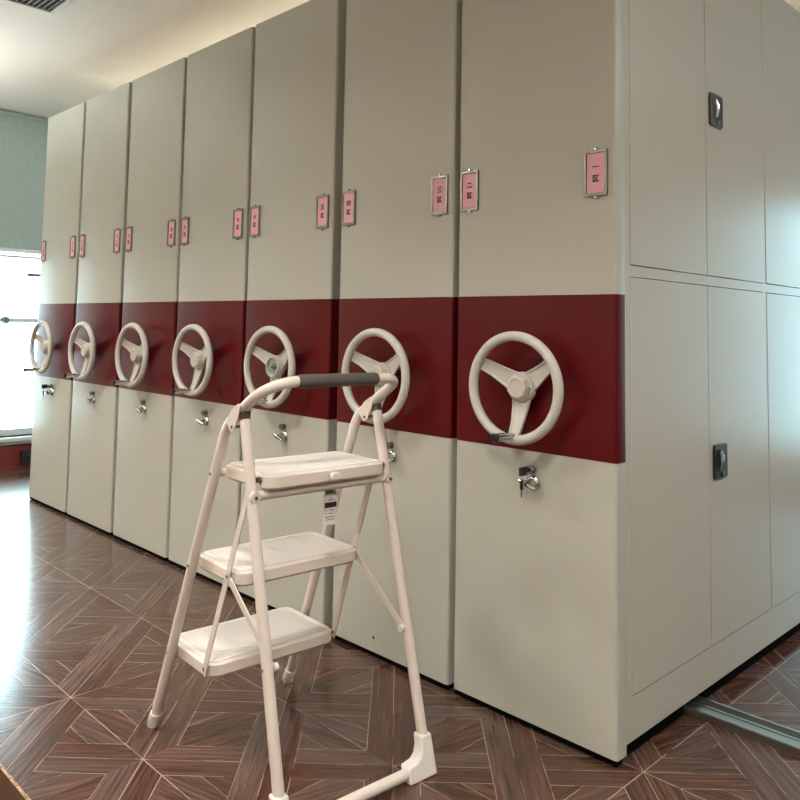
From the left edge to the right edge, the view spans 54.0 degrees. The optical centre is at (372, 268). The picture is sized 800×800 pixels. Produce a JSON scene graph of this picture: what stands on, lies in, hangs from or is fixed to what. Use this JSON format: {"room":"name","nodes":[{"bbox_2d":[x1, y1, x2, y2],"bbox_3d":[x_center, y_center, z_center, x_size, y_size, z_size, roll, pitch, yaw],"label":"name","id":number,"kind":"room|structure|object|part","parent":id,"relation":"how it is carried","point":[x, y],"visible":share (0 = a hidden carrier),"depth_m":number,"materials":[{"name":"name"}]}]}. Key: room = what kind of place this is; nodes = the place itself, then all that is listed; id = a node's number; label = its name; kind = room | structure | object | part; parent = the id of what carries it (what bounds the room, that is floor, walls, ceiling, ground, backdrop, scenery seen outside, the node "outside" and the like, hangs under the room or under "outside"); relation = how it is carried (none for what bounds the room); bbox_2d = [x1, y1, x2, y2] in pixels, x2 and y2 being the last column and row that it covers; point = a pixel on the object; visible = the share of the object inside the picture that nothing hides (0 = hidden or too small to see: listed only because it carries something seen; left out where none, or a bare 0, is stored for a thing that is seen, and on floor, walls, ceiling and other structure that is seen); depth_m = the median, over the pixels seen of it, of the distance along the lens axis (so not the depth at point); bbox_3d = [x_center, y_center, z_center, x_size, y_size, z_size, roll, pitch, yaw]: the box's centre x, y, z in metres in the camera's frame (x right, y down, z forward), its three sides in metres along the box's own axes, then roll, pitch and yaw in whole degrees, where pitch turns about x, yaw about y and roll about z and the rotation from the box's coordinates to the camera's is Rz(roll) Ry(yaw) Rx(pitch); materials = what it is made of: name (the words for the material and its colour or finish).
{"room":"archive room","nodes":[
{"label":"archive room","id":0,"kind":"room"},
{"bbox_2d":[0,434,31,445],"bbox_3d":[-2.763,0.130,5.273,8.600,2.447,0.200,5,-6,-44],"label":"wall","id":1,"kind":"structure","parent":0,"point":[28,441],"depth_m":5.39,"materials":[{"name":"paint"}]},
{"bbox_2d":[0,443,31,469],"bbox_3d":[-2.710,1.264,5.109,8.600,0.163,0.020,5,-6,-44],"label":"baseboard","id":2,"kind":"structure","parent":1,"relation":"attached to","point":[9,454],"depth_m":5.34,"materials":[{"name":"red tile"}]},
{"bbox_2d":[0,434,31,442],"bbox_3d":[-2.541,1.167,5.377,0.940,0.027,0.215,5,-6,-44],"label":"trim","id":3,"kind":"structure","parent":1,"relation":"attached to","point":[22,437],"depth_m":5.35,"materials":[{"name":"white"}]},
{"bbox_2d":[0,273,39,435],"bbox_3d":[-2.518,0.114,5.453,0.840,2.089,0.111,5,-6,-44],"label":"window","id":4,"kind":"structure","parent":1,"relation":"in","point":[5,319],"depth_m":5.47,"materials":[{"name":"white metal"}]},
{"bbox_3d":[-2.394,0.049,5.529,0.096,0.024,0.046,5,-6,-44],"label":"handle","id":5,"kind":"part","parent":4,"relation":"part of","materials":[{"name":"plastic"}]},
{"bbox_2d":[19,450,30,463],"bbox_3d":[-2.361,1.296,5.386,0.100,0.085,0.060,5,-6,-44],"label":"wall socket","id":6,"kind":"object","parent":1,"relation":"attached to","point":[25,455],"visible":0.62,"depth_m":5.37,"materials":[{"name":"black plastic"}]},
{"bbox_2d":[0,467,799,799],"bbox_3d":[0.341,1.231,1.914,9.000,0.120,9.250,5,-6,-44],"label":"floor","id":7,"kind":"structure","parent":0,"point":[87,614],"depth_m":2.04,"materials":[{"name":"laminate"}]},
{"bbox_2d":[0,763,30,799],"bbox_3d":[-0.896,1.003,1.357,0.417,0.199,0.660,5,-6,-44],"label":"cardboard box","id":8,"kind":"object","parent":7,"relation":"on","point":[9,788],"visible":1,"depth_m":1.40,"materials":[{"name":"brown cardboard"}]},
{"bbox_2d":[23,102,85,514],"bbox_3d":[-0.812,0.284,5.265,2.936,2.213,0.501,5,-6,-44],"label":"tall cabinet","id":9,"kind":"object","parent":7,"relation":"on","point":[59,259],"visible":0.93,"depth_m":4.33,"materials":[{"name":"beige metal"}]},
{"bbox_3d":[-0.784,1.373,5.232,2.756,0.037,0.492,5,-6,-44],"label":"frame","id":10,"kind":"part","parent":9,"relation":"part of","materials":[{"name":"black metal"}]},
{"bbox_2d":[62,82,132,534],"bbox_3d":[-0.450,0.263,4.886,2.936,2.213,0.501,5,-6,-44],"label":"tall cabinet","id":11,"kind":"object","parent":7,"relation":"on","point":[95,402],"visible":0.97,"depth_m":3.94,"materials":[{"name":"beige metal"}]},
{"bbox_3d":[-0.422,1.353,4.854,2.756,0.037,0.492,5,-6,-44],"label":"frame","id":12,"kind":"part","parent":11,"relation":"part of","materials":[{"name":"black metal"}]},
{"bbox_2d":[111,57,187,560],"bbox_3d":[-0.084,0.242,4.505,2.936,2.213,0.501,5,-6,-44],"label":"tall cabinet","id":13,"kind":"object","parent":7,"relation":"on","point":[147,337],"visible":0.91,"depth_m":3.56,"materials":[{"name":"beige metal"}]},
{"bbox_3d":[-0.056,1.331,4.472,2.756,0.037,0.492,5,-6,-44],"label":"frame","id":14,"kind":"part","parent":13,"relation":"part of","materials":[{"name":"black metal"}]},
{"bbox_2d":[169,27,255,590],"bbox_3d":[0.275,0.222,4.130,2.936,2.213,0.501,5,-6,-44],"label":"tall cabinet","id":15,"kind":"object","parent":7,"relation":"on","point":[208,354],"visible":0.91,"depth_m":3.21,"materials":[{"name":"beige metal"}]},
{"bbox_3d":[-0.693,0.620,3.157,0.017,0.026,0.053,5,-6,-44],"label":"turn lever","id":16,"kind":"part","parent":15,"relation":"part of","materials":[{"name":"silver metal"}]},
{"bbox_3d":[0.303,1.311,4.098,2.756,0.037,0.492,5,-6,-44],"label":"frame","id":17,"kind":"part","parent":15,"relation":"part of","materials":[{"name":"black metal"}]},
{"bbox_2d":[147,372,436,799],"bbox_3d":[-0.203,0.706,1.927,0.437,0.911,0.612,5,-6,-40],"label":"step ladder","id":18,"kind":"object","parent":7,"relation":"on","point":[218,649],"visible":1,"depth_m":1.87,"materials":[{"name":"white metal"}]},
{"bbox_3d":[-0.234,0.705,1.964,0.432,0.898,0.501,5,-6,-40],"label":"frame","id":19,"kind":"part","parent":18,"relation":"part of","materials":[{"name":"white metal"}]},
{"bbox_2d":[323,489,337,525],"bbox_3d":[-0.100,0.556,1.874,0.042,0.112,0.003,5,-6,-40],"label":"tag","id":20,"kind":"object","parent":18,"relation":"hanging from","point":[330,502],"visible":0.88,"depth_m":1.87,"materials":[{"name":"white paper"}]},
{"bbox_3d":[-0.082,0.744,1.778,0.419,0.802,0.220,5,-6,-40],"label":"frame","id":21,"kind":"part","parent":18,"relation":"part of","materials":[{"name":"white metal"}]},
{"bbox_2d":[238,0,346,627],"bbox_3d":[0.634,0.201,3.756,2.936,2.213,0.501,5,-6,-44],"label":"tall cabinet","id":22,"kind":"object","parent":7,"relation":"on","point":[295,213],"visible":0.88,"depth_m":2.81,"materials":[{"name":"beige metal"}]},
{"bbox_2d":[269,359,276,373],"bbox_3d":[-0.354,0.352,2.801,0.002,0.054,0.054,5,-6,-44],"label":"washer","id":23,"kind":"object","parent":22,"relation":"in","point":[272,362],"depth_m":2.80,"materials":[{"name":"metal"}]},
{"bbox_3d":[-0.334,0.600,2.783,0.017,0.026,0.053,5,-6,-44],"label":"turn lever","id":24,"kind":"part","parent":22,"relation":"part of","materials":[{"name":"silver metal"}]},
{"bbox_3d":[0.662,1.290,3.724,2.756,0.037,0.492,5,-6,-44],"label":"frame","id":25,"kind":"part","parent":22,"relation":"part of","materials":[{"name":"black metal"}]},
{"bbox_2d":[332,0,461,689],"bbox_3d":[1.008,0.180,3.366,2.936,2.213,0.501,5,-6,-44],"label":"tall cabinet","id":26,"kind":"object","parent":7,"relation":"on","point":[400,218],"visible":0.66,"depth_m":2.41,"materials":[{"name":"beige metal"}]},
{"bbox_3d":[1.036,1.269,3.333,2.756,0.037,0.492,5,-6,-44],"label":"frame","id":27,"kind":"part","parent":26,"relation":"part of","materials":[{"name":"black metal"}]},
{"bbox_2d":[454,0,799,766],"bbox_3d":[1.373,0.159,2.985,2.936,2.213,0.519,5,-6,-44],"label":"tall cabinet","id":28,"kind":"object","parent":7,"relation":"on","point":[628,487],"visible":1,"depth_m":2.11,"materials":[{"name":"beige metal"}]},
{"bbox_3d":[0.399,0.557,2.018,0.017,0.026,0.053,5,-6,-44],"label":"turn lever","id":29,"kind":"part","parent":28,"relation":"part of","materials":[{"name":"silver metal"}]},
{"bbox_3d":[0.435,0.074,2.103,0.046,2.183,0.500,5,-6,-44],"label":"panel","id":30,"kind":"part","parent":28,"relation":"part of","materials":[{"name":"beige metal"}]},
{"bbox_3d":[1.395,1.248,2.959,2.756,0.037,0.492,5,-6,-44],"label":"frame","id":31,"kind":"part","parent":28,"relation":"part of","materials":[{"name":"black metal"}]},
{"bbox_3d":[0.813,-0.494,2.158,0.448,1.004,0.012,5,-6,-44],"label":"door","id":32,"kind":"part","parent":28,"relation":"part of","materials":[{"name":"beige paint"}]},
{"bbox_3d":[0.792,0.540,2.082,0.448,1.009,0.012,5,-6,-44],"label":"door","id":33,"kind":"part","parent":28,"relation":"part of","materials":[{"name":"beige paint"}]},
{"bbox_3d":[1.029,-0.471,2.349,0.088,0.098,0.007,5,-6,-44],"label":"door handle","id":34,"kind":"part","parent":28,"relation":"part of","materials":[{"name":"grey plastic"}]},
{"bbox_3d":[1.029,-0.476,2.340,0.016,0.059,0.015,5,-6,-44],"label":"pull lever","id":35,"kind":"part","parent":28,"relation":"part of","materials":[{"name":"silver metal"}]},
{"bbox_3d":[1.008,0.558,2.273,0.088,0.098,0.007,5,-6,-44],"label":"door handle","id":36,"kind":"part","parent":28,"relation":"part of","materials":[{"name":"black plastic"}]},
{"bbox_3d":[1.008,0.554,2.264,0.016,0.059,0.015,5,-6,-44],"label":"pull lever","id":37,"kind":"part","parent":28,"relation":"part of","materials":[{"name":"silver metal"}]},
{"bbox_3d":[1.137,-0.465,2.467,0.443,1.004,0.012,5,-6,-44],"label":"door","id":38,"kind":"part","parent":28,"relation":"part of","materials":[{"name":"beige paint"}]},
{"bbox_3d":[1.116,0.570,2.390,0.443,1.009,0.012,5,-6,-44],"label":"door","id":39,"kind":"part","parent":28,"relation":"part of","materials":[{"name":"beige paint"}]},
{"bbox_3d":[1.465,-0.435,2.780,0.448,1.004,0.012,5,-6,-44],"label":"door","id":40,"kind":"part","parent":28,"relation":"part of","materials":[{"name":"beige paint"}]},
{"bbox_3d":[1.444,0.600,2.704,0.448,1.009,0.012,5,-6,-44],"label":"door","id":41,"kind":"part","parent":28,"relation":"part of","materials":[{"name":"beige paint"}]},
{"bbox_2d":[683,695,799,756],"bbox_3d":[0.329,1.219,2.700,0.092,0.019,6.800,5,-6,-44],"label":"rail","id":42,"kind":"object","parent":7,"relation":"on","point":[770,733],"visible":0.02,"depth_m":2.03,"materials":[{"name":"silver metal"}]},
{"bbox_2d":[0,0,799,117],"bbox_3d":[0.392,-1.329,2.104,9.000,0.120,9.250,5,-6,-44],"label":"ceiling","id":43,"kind":"structure","parent":0,"point":[51,65],"depth_m":4.00,"materials":[{"name":"paint"}]},
{"bbox_2d":[0,109,47,259],"bbox_3d":[-2.471,-0.576,5.383,1.620,1.008,0.040,5,-6,-44],"label":"roller blind","id":44,"kind":"object","parent":43,"relation":"hanging from","point":[23,137],"visible":0.34,"depth_m":5.42,"materials":[{"name":"grey fabric"}]},
{"bbox_3d":[-2.487,-0.083,5.352,1.620,0.020,0.020,5,-6,-44],"label":"hem rod","id":45,"kind":"part","parent":44,"relation":"part of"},
{"bbox_2d":[6,0,73,13],"bbox_3d":[-1.325,-1.228,3.038,0.620,0.013,1.104,5,-6,-44],"label":"ceiling vent","id":46,"kind":"object","parent":43,"relation":"in","point":[50,6],"visible":1,"depth_m":3.55,"materials":[{"name":"white metal"}]}
]}

